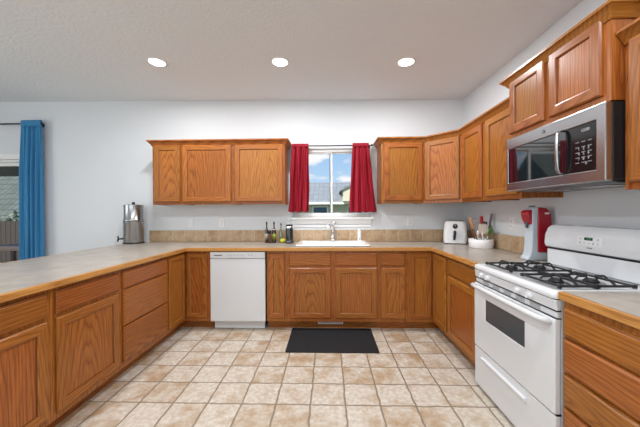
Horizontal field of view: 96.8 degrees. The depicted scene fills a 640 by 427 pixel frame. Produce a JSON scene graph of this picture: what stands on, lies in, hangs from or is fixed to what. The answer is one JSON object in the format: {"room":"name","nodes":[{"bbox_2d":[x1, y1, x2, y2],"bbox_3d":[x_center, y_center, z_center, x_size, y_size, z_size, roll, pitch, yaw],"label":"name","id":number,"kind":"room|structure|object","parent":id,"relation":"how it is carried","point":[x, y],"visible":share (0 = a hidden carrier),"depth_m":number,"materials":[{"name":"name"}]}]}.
{"room":"kitchen","nodes":[
{"label":"kitchen","id":0,"kind":"room"},
{"bbox_2d":[0,100,463,255],"bbox_3d":[-1.819,-0.122,3.823,7.548,2.821,0.120,0,0,2],"label":"wall","id":1,"kind":"structure","parent":0,"point":[98,157],"depth_m":3.77,"materials":[{"name":"white paint"}]},
{"bbox_2d":[0,154,19,262],"bbox_3d":[-4.580,0.254,3.885,1.660,2.100,0.116,0,0,2],"label":"door","id":2,"kind":"structure","parent":1,"relation":"in","point":[9,169],"depth_m":3.90,"materials":[{"name":"white"}]},
{"bbox_2d":[0,122,43,126],"bbox_3d":[-4.543,-1.176,3.783,1.817,0.050,0.100,0,0,2],"label":"curtain rod","id":3,"kind":"object","parent":1,"relation":"attached to","point":[41,123],"visible":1,"depth_m":3.73,"materials":[{"name":"grey metal"}]},
{"bbox_2d":[19,120,44,259],"bbox_3d":[-3.781,0.025,3.730,0.306,2.502,0.086,0,0,2],"label":"door curtain","id":4,"kind":"object","parent":3,"relation":"hanging from","point":[31,166],"visible":0.8,"depth_m":3.72,"materials":[{"name":"blue fabric"}]},
{"bbox_2d":[152,145,181,204],"bbox_3d":[-1.856,-0.483,3.597,0.357,0.753,0.319,0,0,2],"label":"upper cabinet","id":5,"kind":"object","parent":1,"relation":"attached to","point":[167,160],"visible":0.83,"depth_m":3.44,"materials":[{"name":"brown wood"}]},
{"bbox_2d":[146,138,291,149],"bbox_3d":[-1.229,-0.857,3.563,1.716,0.064,0.350,0,0,2],"label":"crown molding","id":6,"kind":"structure","parent":5,"relation":"attached to","point":[285,141],"depth_m":3.41,"materials":[{"name":"brown wood"}]},
{"bbox_2d":[188,218,193,226],"bbox_3d":[-1.708,0.123,3.756,0.072,0.116,0.009,0,0,2],"label":"wall outlet","id":7,"kind":"object","parent":1,"relation":"attached to","point":[190,220],"visible":1,"depth_m":3.75,"materials":[{"name":"white plastic"}]},
{"bbox_2d":[182,145,234,204],"bbox_3d":[-1.362,-0.486,3.583,0.628,0.753,0.319,0,0,2],"label":"upper cabinet","id":8,"kind":"object","parent":1,"relation":"attached to","point":[207,170],"visible":0.88,"depth_m":3.43,"materials":[{"name":"brown wood"}]},
{"bbox_2d":[219,218,223,226],"bbox_3d":[-1.298,0.121,3.744,0.072,0.116,0.009,0,0,2],"label":"wall outlet","id":9,"kind":"object","parent":1,"relation":"attached to","point":[221,220],"visible":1,"depth_m":3.74,"materials":[{"name":"white plastic"}]},
{"bbox_2d":[233,144,288,204],"bbox_3d":[-0.732,-0.489,3.565,0.629,0.753,0.319,0,0,2],"label":"upper cabinet","id":10,"kind":"object","parent":1,"relation":"attached to","point":[260,171],"visible":0.89,"depth_m":3.41,"materials":[{"name":"brown wood"}]},
{"bbox_2d":[149,229,442,241],"bbox_3d":[-0.206,0.288,3.712,4.121,0.156,0.013,0,0,2],"label":"tile backsplash","id":11,"kind":"structure","parent":1,"relation":"attached to","point":[324,234],"depth_m":3.71,"materials":[{"name":"beige tile"}]},
{"bbox_2d":[290,149,372,226],"bbox_3d":[0.147,-0.336,3.723,1.075,1.022,0.145,0,0,2],"label":"window","id":12,"kind":"structure","parent":1,"relation":"in","point":[329,169],"depth_m":3.76,"materials":[{"name":"white"}]},
{"bbox_2d":[309,144,372,147],"bbox_3d":[0.158,-0.866,3.657,1.035,0.040,0.088,0,0,2],"label":"curtain rod","id":13,"kind":"object","parent":1,"relation":"attached to","point":[371,144],"visible":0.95,"depth_m":3.62,"materials":[{"name":"grey metal"}]},
{"bbox_2d":[288,144,308,212],"bbox_3d":[-0.272,-0.453,3.635,0.275,0.881,0.086,0,0,2],"label":"curtain","id":14,"kind":"object","parent":13,"relation":"hanging from","point":[299,166],"visible":1,"depth_m":3.63,"materials":[{"name":"red fabric"}]},
{"bbox_2d":[349,143,376,212],"bbox_3d":[0.549,-0.455,3.613,0.352,0.886,0.080,0,0,3],"label":"curtain","id":15,"kind":"object","parent":13,"relation":"hanging from","point":[362,199],"visible":1,"depth_m":3.61,"materials":[{"name":"red fabric"}]},
{"bbox_2d":[377,142,423,203],"bbox_3d":[0.984,-0.499,3.516,0.501,0.753,0.319,0,0,2],"label":"upper cabinet","id":16,"kind":"object","parent":1,"relation":"attached to","point":[400,166],"visible":0.94,"depth_m":3.37,"materials":[{"name":"brown wood"}]},
{"bbox_2d":[373,97,508,148],"bbox_3d":[1.233,-0.868,2.986,0.566,0.064,1.762,-1,0,-32],"label":"crown molding","id":17,"kind":"structure","parent":16,"relation":"attached to","point":[504,104],"depth_m":3.09,"materials":[{"name":"brown wood"}]},
{"bbox_2d":[407,217,412,225],"bbox_3d":[1.166,0.108,3.674,0.072,0.116,0.009,0,0,2],"label":"wall outlet","id":18,"kind":"object","parent":1,"relation":"attached to","point":[409,219],"visible":1,"depth_m":3.67,"materials":[{"name":"white plastic"}]},
{"bbox_2d":[424,136,465,202],"bbox_3d":[1.537,-0.501,3.360,0.608,0.753,0.608,0,0,2],"label":"upper cabinet","id":19,"kind":"object","parent":1,"relation":"attached to","point":[442,157],"visible":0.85,"depth_m":3.19,"materials":[{"name":"brown wood"}]},
{"bbox_2d":[55,319,514,426],"bbox_3d":[-1.917,1.360,0.077,7.548,0.100,7.630,0,0,2],"label":"floor","id":20,"kind":"structure","parent":0,"point":[197,376],"depth_m":2.12,"materials":[{"name":"tile"}]},
{"bbox_2d":[0,290,50,426],"bbox_3d":[-1.843,0.865,1.355,0.624,0.875,0.553,0,0,2],"label":"base cabinet","id":21,"kind":"object","parent":20,"relation":"on","point":[25,401],"visible":0.92,"depth_m":1.48,"materials":[{"name":"brown wood"}]},
{"bbox_2d":[46,270,119,426],"bbox_3d":[-1.828,0.862,1.904,0.624,0.875,0.541,0,0,2],"label":"base cabinet","id":22,"kind":"object","parent":20,"relation":"on","point":[84,314],"visible":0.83,"depth_m":1.83,"materials":[{"name":"brown wood"}]},
{"bbox_2d":[110,257,167,382],"bbox_3d":[-1.811,0.859,2.494,0.624,0.875,0.635,0,0,2],"label":"base cabinet","id":23,"kind":"object","parent":20,"relation":"on","point":[143,288],"visible":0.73,"depth_m":2.40,"materials":[{"name":"brown wood"}]},
{"bbox_2d":[159,251,213,343],"bbox_3d":[-1.650,0.853,3.284,0.890,0.875,0.949,0,0,2],"label":"base cabinet","id":24,"kind":"object","parent":20,"relation":"on","point":[188,272],"visible":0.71,"depth_m":3.13,"materials":[{"name":"brown wood"}]},
{"bbox_2d":[210,251,266,327],"bbox_3d":[-0.893,0.852,3.407,0.606,0.868,0.605,0,0,2],"label":"dishwasher","id":25,"kind":"object","parent":20,"relation":"on","point":[238,279],"visible":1,"depth_m":3.11,"materials":[{"name":"white metal"}]},
{"bbox_2d":[267,251,287,327],"bbox_3d":[-0.465,0.846,3.413,0.221,0.875,0.624,0,0,2],"label":"base cabinet","id":26,"kind":"object","parent":20,"relation":"on","point":[276,260],"visible":0.78,"depth_m":3.10,"materials":[{"name":"brown wood"}]},
{"bbox_2d":[285,328,378,352],"bbox_3d":[0.119,1.279,2.887,0.870,0.009,0.544,0,0,2],"label":"floor mat","id":27,"kind":"object","parent":20,"relation":"on","point":[301,340],"visible":1,"depth_m":2.84,"materials":[{"name":"black rubber"}]},
{"bbox_2d":[287,251,378,327],"bbox_3d":[0.148,0.843,3.395,1.001,0.875,0.624,0,0,2],"label":"base cabinet","id":28,"kind":"object","parent":20,"relation":"on","point":[323,286],"visible":0.93,"depth_m":3.09,"materials":[{"name":"brown wood"}]},
{"bbox_2d":[0,241,547,302],"bbox_3d":[-0.338,0.394,2.347,4.306,0.038,2.748,0,0,2],"label":"countertop","id":29,"kind":"structure","parent":28,"relation":"on","point":[20,278],"depth_m":2.46,"materials":[{"name":"laminate"}]},
{"bbox_2d":[117,202,144,243],"bbox_3d":[-2.376,0.117,3.606,0.240,0.524,0.258,0,0,24],"label":"water filter","id":30,"kind":"object","parent":29,"relation":"on","point":[133,221],"visible":1,"depth_m":3.52,"materials":[{"name":"silver metal"}]},
{"bbox_2d":[265,221,267,242],"bbox_3d":[-0.672,0.235,3.582,0.050,0.270,0.050,0,0,2],"label":"oil bottle","id":31,"kind":"object","parent":29,"relation":"on","point":[266,229],"visible":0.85,"depth_m":3.56,"materials":[{"name":"clear glass"}]},
{"bbox_2d":[268,230,270,242],"bbox_3d":[-0.626,0.290,3.541,0.042,0.160,0.042,0,0,2],"label":"spice jar","id":32,"kind":"object","parent":29,"relation":"on","point":[269,231],"visible":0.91,"depth_m":3.52,"materials":[{"name":"brown"}]},
{"bbox_2d":[272,222,275,242],"bbox_3d":[-0.579,0.234,3.579,0.054,0.270,0.054,0,0,2],"label":"oil bottle","id":33,"kind":"object","parent":29,"relation":"on","point":[274,229],"visible":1,"depth_m":3.56,"materials":[{"name":"brown glass"}]},
{"bbox_2d":[279,224,282,242],"bbox_3d":[-0.496,0.243,3.617,0.044,0.250,0.044,0,0,2],"label":"oil bottle","id":34,"kind":"object","parent":29,"relation":"on","point":[280,231],"visible":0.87,"depth_m":3.61,"materials":[{"name":"green"}]},
{"bbox_2d":[285,224,293,243],"bbox_3d":[-0.377,0.252,3.504,0.106,0.234,0.106,0,0,2],"label":"coffee grinder","id":35,"kind":"object","parent":29,"relation":"on","point":[289,227],"visible":0.99,"depth_m":3.46,"materials":[{"name":"grey metal"}]},
{"bbox_2d":[326,221,335,240],"bbox_3d":[0.140,0.221,3.537,0.076,0.248,0.254,0,0,16],"label":"faucet","id":36,"kind":"object","parent":29,"relation":"on","point":[329,225],"visible":1,"depth_m":3.60,"materials":[{"name":"silver metal"}]},
{"bbox_2d":[295,240,369,246],"bbox_3d":[0.149,0.448,3.405,0.840,0.207,0.530,0,0,2],"label":"sink","id":37,"kind":"object","parent":29,"relation":"in","point":[302,243],"visible":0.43,"depth_m":3.53,"materials":[{"name":"white ceramic"}]},
{"bbox_2d":[357,227,360,239],"bbox_3d":[0.506,0.269,3.660,0.048,0.187,0.048,-1,0,-43],"label":"soap dispenser","id":38,"kind":"object","parent":29,"relation":"on","point":[359,230],"visible":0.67,"depth_m":3.64,"materials":[{"name":"white plastic"}]},
{"bbox_2d":[443,220,466,243],"bbox_3d":[1.620,0.219,3.406,0.256,0.278,0.325,0,0,22],"label":"toaster","id":39,"kind":"object","parent":29,"relation":"on","point":[454,231],"visible":1,"depth_m":3.31,"materials":[{"name":"white plastic"}]},
{"bbox_2d":[446,230,464,240],"bbox_3d":[1.581,0.256,3.309,0.202,0.118,0.009,0,0,22],"label":"basket","id":40,"kind":"object","parent":39,"relation":"on","point":[460,234],"depth_m":3.30,"materials":[{"name":"white metal"}]},
{"bbox_2d":[468,238,493,248],"bbox_3d":[1.692,0.313,2.985,0.238,0.094,0.238,0,0,2],"label":"bowl","id":41,"kind":"object","parent":29,"relation":"on","point":[473,243],"visible":0.94,"depth_m":2.89,"materials":[{"name":"white ceramic"}]},
{"bbox_2d":[468,217,477,239],"bbox_3d":[1.602,0.191,2.947,0.126,0.311,0.044,0,0,-8],"label":"wooden spatula","id":42,"kind":"object","parent":41,"relation":"in","point":[469,218],"visible":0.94,"depth_m":2.94,"materials":[{"name":"brown wood"}]},
{"bbox_2d":[472,221,479,238],"bbox_3d":[1.653,0.213,2.986,0.062,0.264,0.078,-1,0,-43],"label":"slotted turner","id":43,"kind":"object","parent":41,"relation":"in","point":[475,223],"visible":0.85,"depth_m":2.98,"materials":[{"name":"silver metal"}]},
{"bbox_2d":[480,216,482,239],"bbox_3d":[1.693,0.184,2.976,0.032,0.319,0.044,0,0,35],"label":"tool","id":44,"kind":"object","parent":41,"relation":"in","point":[481,217],"visible":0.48,"depth_m":2.96,"materials":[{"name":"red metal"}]},
{"bbox_2d":[478,224,486,239],"bbox_3d":[1.677,0.225,2.934,0.076,0.238,0.033,0,0,19],"label":"spatula","id":45,"kind":"object","parent":41,"relation":"in","point":[482,228],"visible":0.77,"depth_m":2.92,"materials":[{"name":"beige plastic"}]},
{"bbox_2d":[487,213,492,239],"bbox_3d":[1.771,0.172,2.982,0.068,0.344,0.038,0,0,2],"label":"tongs","id":46,"kind":"object","parent":41,"relation":"in","point":[491,214],"visible":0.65,"depth_m":2.98,"materials":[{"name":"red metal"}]},
{"bbox_2d":[488,226,492,239],"bbox_3d":[1.742,0.234,2.906,0.055,0.220,0.055,0,0,14],"label":"spoon","id":47,"kind":"object","parent":41,"relation":"in","point":[490,229],"visible":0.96,"depth_m":2.89,"materials":[{"name":"green plastic"}]},
{"bbox_2d":[520,206,551,259],"bbox_3d":[1.701,0.151,2.238,0.187,0.426,0.115,0,0,2],"label":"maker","id":48,"kind":"object","parent":29,"relation":"on","point":[537,220],"visible":0.96,"depth_m":2.19,"materials":[{"name":"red plastic"}]},
{"bbox_2d":[318,322,342,323],"bbox_3d":[0.117,1.212,3.181,0.280,0.050,0.006,0,0,2],"label":"floor register","id":49,"kind":"object","parent":28,"relation":"attached to","point":[318,322],"visible":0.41,"depth_m":3.18,"materials":[{"name":"white metal"}]},
{"bbox_2d":[378,251,406,327],"bbox_3d":[0.803,0.839,3.376,0.305,0.875,0.624,0,0,2],"label":"base cabinet","id":50,"kind":"object","parent":20,"relation":"on","point":[392,264],"visible":0.88,"depth_m":3.07,"materials":[{"name":"brown wood"}]},
{"bbox_2d":[405,251,456,346],"bbox_3d":[1.395,0.837,3.187,0.887,0.875,0.969,0,0,2],"label":"base cabinet","id":51,"kind":"object","parent":20,"relation":"on","point":[427,274],"visible":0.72,"depth_m":3.06,"materials":[{"name":"brown wood"}]},
{"bbox_2d":[447,257,476,365],"bbox_3d":[1.505,0.841,2.409,0.624,0.875,0.576,0,0,2],"label":"base cabinet","id":52,"kind":"object","parent":20,"relation":"on","point":[460,292],"visible":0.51,"depth_m":2.41,"materials":[{"name":"brown wood"}]},
{"bbox_2d":[471,224,639,426],"bbox_3d":[1.434,0.683,1.738,0.705,1.198,0.758,0,0,2],"label":"gas stove","id":53,"kind":"object","parent":20,"relation":"on","point":[519,312],"visible":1,"depth_m":1.64,"materials":[{"name":"white metal"}]},
{"bbox_2d":[475,263,639,298],"bbox_3d":[1.450,0.390,1.736,0.628,0.037,0.758,0,0,2],"label":"cooktop","id":54,"kind":"object","parent":53,"relation":"in","point":[528,279],"depth_m":1.62,"materials":[{"name":"white metal"}]},
{"bbox_2d":[564,301,639,426],"bbox_3d":[1.452,0.849,1.058,0.624,0.875,0.585,0,0,2],"label":"base cabinet","id":55,"kind":"object","parent":20,"relation":"on","point":[602,353],"visible":0.94,"depth_m":1.17,"materials":[{"name":"brown wood"}]},
{"bbox_2d":[558,291,639,329],"bbox_3d":[1.455,0.391,1.051,0.648,0.038,0.600,0,0,2],"label":"countertop","id":56,"kind":"structure","parent":55,"relation":"on","point":[623,307],"depth_m":1.20,"materials":[{"name":"laminate"}]},
{"bbox_2d":[0,0,582,101],"bbox_3d":[-1.933,-1.531,0.061,7.548,0.217,7.630,0,0,2],"label":"ceiling","id":57,"kind":"structure","parent":0,"point":[51,50],"depth_m":2.50,"materials":[{"name":"white paint"}]},
{"bbox_2d":[146,57,166,66],"bbox_3d":[-1.594,-1.477,2.776,0.180,0.009,0.180,0,0,2],"label":"recessed light","id":58,"kind":"object","parent":57,"relation":"in","point":[158,62],"visible":1,"depth_m":2.77,"materials":[{"name":"white glass"}]},
{"bbox_2d":[271,57,288,66],"bbox_3d":[-0.389,-1.470,2.761,0.180,0.009,0.180,0,0,2],"label":"recessed light","id":59,"kind":"object","parent":57,"relation":"in","point":[276,61],"visible":1,"depth_m":2.75,"materials":[{"name":"white glass"}]},
{"bbox_2d":[396,57,415,66],"bbox_3d":[0.832,-1.462,2.746,0.180,0.009,0.180,0,0,2],"label":"recessed light","id":60,"kind":"object","parent":57,"relation":"in","point":[406,61],"visible":1,"depth_m":2.73,"materials":[{"name":"white"}]},
{"bbox_2d":[464,0,639,236],"bbox_3d":[1.796,-0.080,-0.097,0.100,2.740,7.510,0,0,2],"label":"wall","id":61,"kind":"structure","parent":0,"point":[619,207],"depth_m":2.20,"materials":[{"name":"white paint"}]},
{"bbox_2d":[461,123,494,201],"bbox_3d":[1.662,-0.499,2.829,0.319,0.753,0.443,0,0,2],"label":"upper cabinet","id":62,"kind":"object","parent":61,"relation":"attached to","point":[473,140],"visible":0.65,"depth_m":2.80,"materials":[{"name":"brown wood"}]},
{"bbox_2d":[467,229,524,253],"bbox_3d":[1.825,0.281,2.877,0.013,0.156,1.538,0,0,2],"label":"tile backsplash","id":63,"kind":"structure","parent":61,"relation":"attached to","point":[513,243],"depth_m":2.77,"materials":[{"name":"beige tile"}]},
{"bbox_2d":[509,218,514,229],"bbox_3d":[1.821,0.100,2.700,0.009,0.116,0.072,0,0,2],"label":"wall outlet","id":64,"kind":"object","parent":61,"relation":"attached to","point":[511,220],"visible":1,"depth_m":2.69,"materials":[{"name":"white plastic"}]},
{"bbox_2d":[485,108,562,199],"bbox_3d":[1.649,-0.496,2.357,0.319,0.753,0.496,0,0,2],"label":"upper cabinet","id":65,"kind":"object","parent":61,"relation":"attached to","point":[497,134],"visible":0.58,"depth_m":2.39,"materials":[{"name":"brown wood"}]},
{"bbox_2d":[509,18,636,138],"bbox_3d":[1.586,-0.763,1.725,0.414,0.436,0.760,0,0,2],"label":"upper cabinet","id":66,"kind":"object","parent":61,"relation":"attached to","point":[589,70],"visible":0.8,"depth_m":1.55,"materials":[{"name":"brown wood"}]},
{"bbox_2d":[506,101,625,191],"bbox_3d":[1.561,-0.345,1.728,0.454,0.392,0.756,0,0,2],"label":"microwave","id":67,"kind":"object","parent":66,"relation":"attached to","point":[585,149],"visible":1,"depth_m":1.55,"materials":[{"name":"silver metal"}]},
{"bbox_2d":[499,0,639,88],"bbox_3d":[1.568,-0.961,1.725,0.440,0.064,0.858,0,0,2],"label":"crown molding","id":68,"kind":"structure","parent":66,"relation":"attached to","point":[611,9],"depth_m":1.45,"materials":[{"name":"brown wood"}]},
{"bbox_2d":[626,34,639,189],"bbox_3d":[1.597,-0.476,1.043,0.353,0.728,0.598,0,0,2],"label":"upper cabinet","id":69,"kind":"object","parent":61,"relation":"attached to","point":[633,46],"visible":0.82,"depth_m":1.30,"materials":[{"name":"brown wood"}]},
{"bbox_2d":[615,17,639,44],"bbox_3d":[1.413,-0.826,1.040,0.048,0.064,0.610,0,0,2],"label":"crown molding","id":70,"kind":"structure","parent":69,"relation":"attached to","point":[632,29],"depth_m":1.30,"materials":[{"name":"brown wood"}]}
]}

